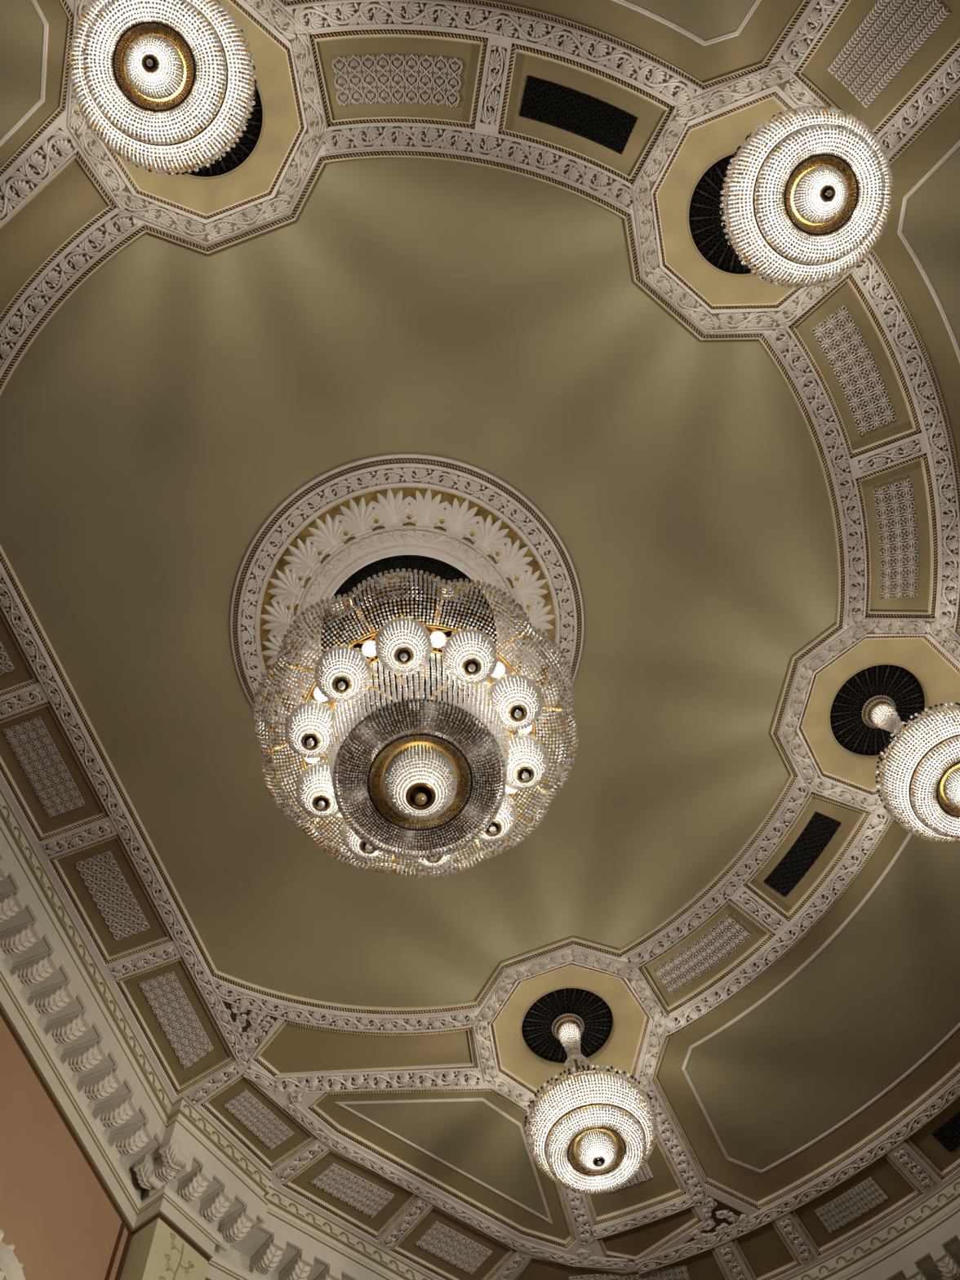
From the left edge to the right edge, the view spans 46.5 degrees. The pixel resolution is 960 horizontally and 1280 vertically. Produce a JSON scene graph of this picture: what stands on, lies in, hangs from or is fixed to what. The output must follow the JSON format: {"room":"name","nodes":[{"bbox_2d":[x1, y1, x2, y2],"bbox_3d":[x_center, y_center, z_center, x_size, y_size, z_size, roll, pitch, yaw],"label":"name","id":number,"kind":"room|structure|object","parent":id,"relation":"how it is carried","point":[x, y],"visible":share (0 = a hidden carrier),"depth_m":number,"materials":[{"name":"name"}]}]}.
{"room":"theater auditorium","nodes":[
{"label":"theater auditorium","id":0,"kind":"room"},
{"bbox_2d":[0,1014,128,1279],"bbox_3d":[-5.275,4.345,5.715,0.094,12.296,10.390,-20,-73,2],"label":"wall","id":1,"kind":"structure","parent":0,"point":[58,1221],"depth_m":11.83,"materials":[{"name":"paint"}]},
{"bbox_2d":[0,786,182,1234],"bbox_3d":[-5.536,2.285,12.207,0.522,1.350,10.390,-20,-73,2],"label":"crown molding","id":2,"kind":"structure","parent":1,"relation":"attached to","point":[57,1004],"depth_m":12.84,"materials":[{"name":"beige paint"}]},
{"bbox_2d":[104,1222,132,1279],"bbox_3d":[-3.955,7.466,10.954,0.028,4.256,0.232,-20,-73,2],"label":"trim","id":3,"kind":"structure","parent":1,"relation":"attached to","point":[129,1237],"depth_m":12.63,"materials":[{"name":"brown wood"}]},
{"bbox_2d":[120,1217,208,1279],"bbox_3d":[-3.707,9.310,7.342,1.703,12.296,0.868,-37,-74,7],"label":"pilaster","id":4,"kind":"structure","parent":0,"point":[156,1251],"depth_m":12.74,"materials":[{"name":"beige paint"}]},
{"bbox_2d":[128,1095,271,1262],"bbox_3d":[-4.011,7.204,13.815,2.112,1.356,1.708,-37,-74,7],"label":"crown molding","id":5,"kind":"structure","parent":4,"relation":"attached to","point":[216,1175],"depth_m":13.58,"materials":[{"name":"beige paint"}]},
{"bbox_2d":[0,0,959,1279],"bbox_3d":[1.927,-1.102,12.489,15.815,0.215,21.630,-20,-73,2],"label":"ceiling","id":6,"kind":"structure","parent":0,"point":[535,306],"depth_m":12.44,"materials":[{"name":"paint"}]},
{"bbox_2d":[0,640,14,675],"bbox_3d":[-5.572,-0.116,12.242,0.458,0.035,1.179,-20,-73,2],"label":"relief panel","id":7,"kind":"object","parent":6,"relation":"attached to","point":[6,664],"visible":1,"depth_m":12.38,"materials":[{"name":"beige paint"}]},
{"bbox_2d":[3,715,85,817],"bbox_3d":[-4.972,1.460,12.766,0.451,0.035,1.176,-20,-73,2],"label":"relief panel","id":8,"kind":"object","parent":6,"relation":"attached to","point":[30,740],"visible":1,"depth_m":12.76,"materials":[{"name":"beige paint"}]},
{"bbox_2d":[75,850,150,940],"bbox_3d":[-4.367,3.050,13.295,0.458,0.035,1.122,-20,-73,2],"label":"relief panel","id":9,"kind":"object","parent":6,"relation":"attached to","point":[104,879],"visible":1,"depth_m":13.29,"materials":[{"name":"beige paint"}]},
{"bbox_2d":[138,970,213,1069],"bbox_3d":[-3.731,4.723,13.851,0.468,0.036,1.348,-20,-73,2],"label":"relief panel","id":10,"kind":"object","parent":6,"relation":"attached to","point":[167,999],"visible":1,"depth_m":13.83,"materials":[{"name":"beige paint"}]},
{"bbox_2d":[141,48,262,177],"bbox_3d":[-2.733,-5.191,10.998,1.200,0.014,1.200,-20,-73,2],"label":"ceiling vent","id":11,"kind":"object","parent":6,"relation":"in","point":[242,149],"visible":0.07,"depth_m":11.12,"materials":[{"name":"black metal"}]},
{"bbox_2d":[68,0,257,174],"bbox_3d":[-2.649,-4.832,9.819,1.499,2.434,1.494,-32,-74,6],"label":"crystal chandelier","id":12,"kind":"object","parent":11,"relation":"hanging from","point":[214,119],"visible":1,"depth_m":8.90,"materials":[{"name":"clear glass"}]},
{"bbox_2d":[144,57,155,69],"bbox_3d":[-2.571,-4.499,8.732,0.100,0.035,0.100,-20,-73,2],"label":"finial","id":13,"kind":"object","parent":12,"relation":"attached to","point":[153,59],"depth_m":8.74,"materials":[{"name":"black"}]},
{"bbox_2d":[223,1089,294,1149],"bbox_3d":[-2.836,6.162,14.356,0.383,0.032,0.928,-38,-74,7],"label":"relief panel","id":14,"kind":"object","parent":6,"relation":"attached to","point":[251,1112],"visible":1,"depth_m":14.35,"materials":[{"name":"beige paint"}]},
{"bbox_2d":[310,1163,394,1217],"bbox_3d":[-1.686,7.259,14.772,1.054,0.035,0.449,36,-79,-13],"label":"relief panel","id":15,"kind":"object","parent":6,"relation":"attached to","point":[366,1197],"visible":1,"depth_m":14.77,"materials":[{"name":"beige paint"}]},
{"bbox_2d":[331,53,462,107],"bbox_3d":[-0.804,-5.478,10.944,1.275,0.040,0.472,-1,-73,-4],"label":"relief panel","id":16,"kind":"object","parent":6,"relation":"attached to","point":[382,78],"visible":1,"depth_m":10.94,"materials":[{"name":"beige paint"}]},
{"bbox_2d":[230,453,583,774],"bbox_3d":[-0.787,-0.044,12.414,3.970,0.403,3.970,-20,-73,2],"label":"rosette","id":17,"kind":"object","parent":6,"relation":"attached to","point":[450,519],"visible":0.49,"depth_m":12.10,"materials":[{"name":"paint"}]},
{"bbox_2d":[355,568,373,584],"bbox_3d":[-1.240,-0.677,12.012,0.184,0.012,0.181,-32,-74,6],"label":"flower","id":18,"kind":"object","parent":17,"relation":"on","point":[362,574],"depth_m":12.01,"materials":[{"name":"black metal"}]},
{"bbox_2d":[372,560,389,577],"bbox_3d":[-1.067,-0.763,11.998,0.184,0.012,0.181,-20,-73,2],"label":"flower","id":19,"kind":"object","parent":17,"relation":"on","point":[378,566],"depth_m":12.00,"materials":[{"name":"black metal"}]},
{"bbox_2d":[389,555,406,572],"bbox_3d":[-0.881,-0.809,11.997,0.184,0.012,0.181,-8,-73,-2],"label":"flower","id":20,"kind":"object","parent":17,"relation":"on","point":[395,562],"depth_m":12.00,"materials":[{"name":"black metal"}]},
{"bbox_2d":[252,568,578,878],"bbox_3d":[-0.581,0.606,10.291,2.870,4.106,2.797,-25,-73,4],"label":"chandelier","id":21,"kind":"object","parent":17,"relation":"hanging from","point":[420,795],"visible":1,"depth_m":9.06,"materials":[{"name":"clear glass"}]},
{"bbox_2d":[304,735,316,747],"bbox_3d":[-1.367,0.809,9.039,0.110,0.045,0.110,-20,-73,2],"label":"finial","id":22,"kind":"object","parent":21,"relation":"attached to","point":[306,737],"depth_m":9.05,"materials":[{"name":"silver"}]},
{"bbox_2d":[315,797,328,808],"bbox_3d":[-1.301,1.329,9.203,0.110,0.045,0.110,-20,-73,2],"label":"finial","id":23,"kind":"object","parent":21,"relation":"attached to","point":[317,799],"depth_m":9.22,"materials":[{"name":"silver"}]},
{"bbox_2d":[335,678,348,690],"bbox_3d":[-1.101,0.346,8.917,0.110,0.045,0.110,-20,-73,2],"label":"finial","id":24,"kind":"object","parent":21,"relation":"attached to","point":[345,681],"depth_m":8.93,"materials":[{"name":"silver metal"}]},
{"bbox_2d":[362,841,373,850],"bbox_3d":[-0.929,1.705,9.344,0.110,0.045,0.110,-20,-73,2],"label":"finial","id":25,"kind":"object","parent":21,"relation":"attached to","point":[364,843],"depth_m":9.35,"materials":[{"name":"silver"}]},
{"bbox_2d":[397,649,410,662],"bbox_3d":[-0.605,0.115,8.882,0.110,0.045,0.110,-20,-73,2],"label":"finial","id":26,"kind":"object","parent":21,"relation":"attached to","point":[399,651],"depth_m":8.90,"materials":[{"name":"silver metal"}]},
{"bbox_2d":[409,786,431,806],"bbox_3d":[-0.449,1.169,8.447,0.184,0.050,0.184,-20,-73,2],"label":"finial","id":27,"kind":"object","parent":21,"relation":"attached to","point":[414,790],"depth_m":8.46,"materials":[{"name":"gold metal"}]},
{"bbox_2d":[465,660,478,672],"bbox_3d":[-0.068,0.205,8.948,0.110,0.045,0.110,-20,-73,2],"label":"finial","id":28,"kind":"object","parent":21,"relation":"attached to","point":[468,663],"depth_m":8.96,"materials":[{"name":"silver metal"}]},
{"bbox_2d":[486,822,498,833],"bbox_3d":[0.104,1.565,9.375,0.110,0.045,0.110,-20,-73,2],"label":"finial","id":29,"kind":"object","parent":21,"relation":"attached to","point":[495,824],"depth_m":9.39,"materials":[{"name":"silver"}]},
{"bbox_2d":[511,706,524,719],"bbox_3d":[0.304,0.582,9.090,0.110,0.045,0.110,-20,-73,2],"label":"finial","id":30,"kind":"object","parent":21,"relation":"attached to","point":[513,708],"depth_m":9.10,"materials":[{"name":"silver"}]},
{"bbox_2d":[519,768,531,780],"bbox_3d":[0.370,1.101,9.253,0.110,0.045,0.110,-20,-73,2],"label":"finial","id":31,"kind":"object","parent":21,"relation":"attached to","point":[521,771],"depth_m":9.27,"materials":[{"name":"silver"}]},
{"bbox_2d":[407,555,424,572],"bbox_3d":[-0.689,-0.815,12.009,0.184,0.012,0.181,4,-73,-5],"label":"flower","id":32,"kind":"object","parent":17,"relation":"on","point":[417,562],"depth_m":12.01,"materials":[{"name":"black metal"}]},
{"bbox_2d":[425,559,441,575],"bbox_3d":[-0.501,-0.780,12.033,0.184,0.012,0.181,17,-75,-9],"label":"grille","id":33,"kind":"object","parent":17,"relation":"on","point":[432,566],"depth_m":12.03,"materials":[{"name":"black metal"}]},
{"bbox_2d":[441,566,457,582],"bbox_3d":[-0.327,-0.705,12.069,0.184,0.012,0.181,30,-77,-12],"label":"grille","id":34,"kind":"object","parent":17,"relation":"on","point":[451,573],"depth_m":12.07,"materials":[{"name":"black metal"}]},
{"bbox_2d":[415,1221,492,1274],"bbox_3d":[-0.352,8.253,15.171,0.972,0.035,0.462,35,-78,-13],"label":"relief panel","id":35,"kind":"object","parent":6,"relation":"attached to","point":[439,1239],"visible":1,"depth_m":15.16,"materials":[{"name":"beige paint"}]},
{"bbox_2d":[521,987,613,1062],"bbox_3d":[1.121,4.939,14.367,1.200,0.014,1.200,-20,-73,2],"label":"ceiling vent","id":36,"kind":"object","parent":6,"relation":"in","point":[596,1015],"visible":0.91,"depth_m":14.36,"materials":[{"name":"black metal"}]},
{"bbox_2d":[524,1013,657,1194],"bbox_3d":[1.206,5.300,13.189,1.499,2.434,1.494,-32,-74,6],"label":"crystal chandelier","id":37,"kind":"object","parent":36,"relation":"hanging from","point":[596,1152],"visible":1,"depth_m":12.24,"materials":[{"name":"clear glass"}]},
{"bbox_2d":[595,1155,603,1164],"bbox_3d":[1.284,5.631,12.100,0.100,0.035,0.100,-20,-73,2],"label":"finial","id":38,"kind":"object","parent":37,"relation":"attached to","point":[597,1158],"depth_m":12.08,"materials":[{"name":"black"}]},
{"bbox_2d":[519,75,637,154],"bbox_3d":[0.973,-5.245,11.152,1.178,0.023,0.410,17,-75,-9],"label":"ceiling vent","id":39,"kind":"object","parent":6,"relation":"in","point":[588,117],"visible":1,"depth_m":11.15,"materials":[{"name":"black metal"}]},
{"bbox_2d":[568,1265,689,1279],"bbox_3d":[2.061,8.995,15.569,1.813,0.037,0.510,-4,-73,-3],"label":"relief panel","id":40,"kind":"object","parent":6,"relation":"attached to","point":[673,1273],"visible":1,"depth_m":15.53,"materials":[{"name":"beige paint"}]},
{"bbox_2d":[606,1125,654,1193],"bbox_3d":[1.841,6.842,14.892,0.671,0.045,1.182,-20,-73,2],"label":"relief panel","id":41,"kind":"object","parent":6,"relation":"attached to","point":[645,1174],"visible":0.12,"depth_m":15.04,"materials":[{"name":"beige paint"}]},
{"bbox_2d":[653,914,750,994],"bbox_3d":[2.789,3.967,14.085,1.276,0.040,0.468,-39,-74,8],"label":"relief panel","id":42,"kind":"object","parent":6,"relation":"attached to","point":[724,937],"visible":1,"depth_m":14.08,"materials":[{"name":"beige paint"}]},
{"bbox_2d":[688,154,796,274],"bbox_3d":[2.741,-4.427,11.624,1.200,0.014,1.200,-20,-73,2],"label":"ceiling vent","id":43,"kind":"object","parent":6,"relation":"in","point":[706,228],"visible":0.39,"depth_m":11.63,"materials":[{"name":"black metal"}]},
{"bbox_2d":[720,105,893,288],"bbox_3d":[2.827,-4.068,10.445,1.499,2.434,1.494,25,-76,-11],"label":"crystal chandelier","id":44,"kind":"object","parent":43,"relation":"hanging from","point":[820,195],"visible":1,"depth_m":9.50,"materials":[{"name":"clear glass"}]},
{"bbox_2d":[822,187,833,199],"bbox_3d":[2.904,-3.735,9.357,0.100,0.035,0.100,37,-79,-14],"label":"finial","id":45,"kind":"object","parent":44,"relation":"attached to","point":[824,189],"depth_m":9.37,"materials":[{"name":"black"}]},
{"bbox_2d":[763,811,841,897],"bbox_3d":[3.974,2.643,13.775,0.410,0.023,1.178,30,-77,-12],"label":"ceiling vent","id":46,"kind":"object","parent":6,"relation":"in","point":[820,828],"visible":1,"depth_m":13.77,"materials":[{"name":"black metal"}]},
{"bbox_2d":[814,1177,888,1232],"bbox_3d":[5.121,7.800,15.425,0.957,0.035,0.466,-35,-74,7],"label":"relief panel","id":47,"kind":"object","parent":6,"relation":"attached to","point":[866,1195],"visible":1,"depth_m":15.41,"materials":[{"name":"beige paint"}]},
{"bbox_2d":[810,305,896,435],"bbox_3d":[4.053,-2.891,12.082,0.473,0.041,1.388,-30,-73,5],"label":"relief panel","id":48,"kind":"object","parent":6,"relation":"attached to","point":[855,369],"visible":1,"depth_m":12.07,"materials":[{"name":"beige paint"}]},
{"bbox_2d":[830,664,924,755],"bbox_3d":[4.744,0.836,13.374,1.200,0.014,1.200,-20,-73,2],"label":"ceiling vent","id":49,"kind":"object","parent":6,"relation":"in","point":[849,729],"visible":0.84,"depth_m":13.35,"materials":[{"name":"black metal"}]},
{"bbox_2d":[861,694,959,842],"bbox_3d":[4.829,1.196,12.196,1.494,2.434,1.499,-2,-73,-4],"label":"crystal chandelier","id":50,"kind":"object","parent":49,"relation":"hanging from","point":[914,807],"visible":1,"depth_m":11.29,"materials":[{"name":"clear glass"}]},
{"bbox_2d":[826,0,951,108],"bbox_3d":[4.060,-5.988,11.135,0.671,0.045,1.182,37,-79,-14],"label":"relief panel","id":51,"kind":"object","parent":6,"relation":"attached to","point":[892,32],"visible":1,"depth_m":11.15,"materials":[{"name":"beige paint"}]},
{"bbox_2d":[872,478,918,599],"bbox_3d":[4.730,-1.114,12.673,0.473,0.041,1.388,-10,-73,-1],"label":"relief panel","id":52,"kind":"object","parent":6,"relation":"attached to","point":[894,502],"visible":1,"depth_m":12.66,"materials":[{"name":"beige paint"}]},
{"bbox_2d":[931,1111,959,1152],"bbox_3d":[6.608,6.539,15.151,0.473,0.026,0.956,42,-80,-14],"label":"ceiling vent","id":53,"kind":"object","parent":6,"relation":"in","point":[948,1135],"visible":1,"depth_m":15.18,"materials":[{"name":"black metal"}]},
{"bbox_3d":[4.849,7.960,7.544,15.878,12.296,7.456,-20,-73,2],"label":"wall","id":54,"kind":"structure","parent":0,"visible":0},
{"bbox_2d":[204,1174,959,1279],"bbox_3d":[4.827,6.040,14.099,16.009,1.344,6.304,-28,-73,4],"label":"crown molding","id":55,"kind":"structure","parent":54,"relation":"attached to","point":[295,1242],"depth_m":14.73,"materials":[{"name":"beige paint"}]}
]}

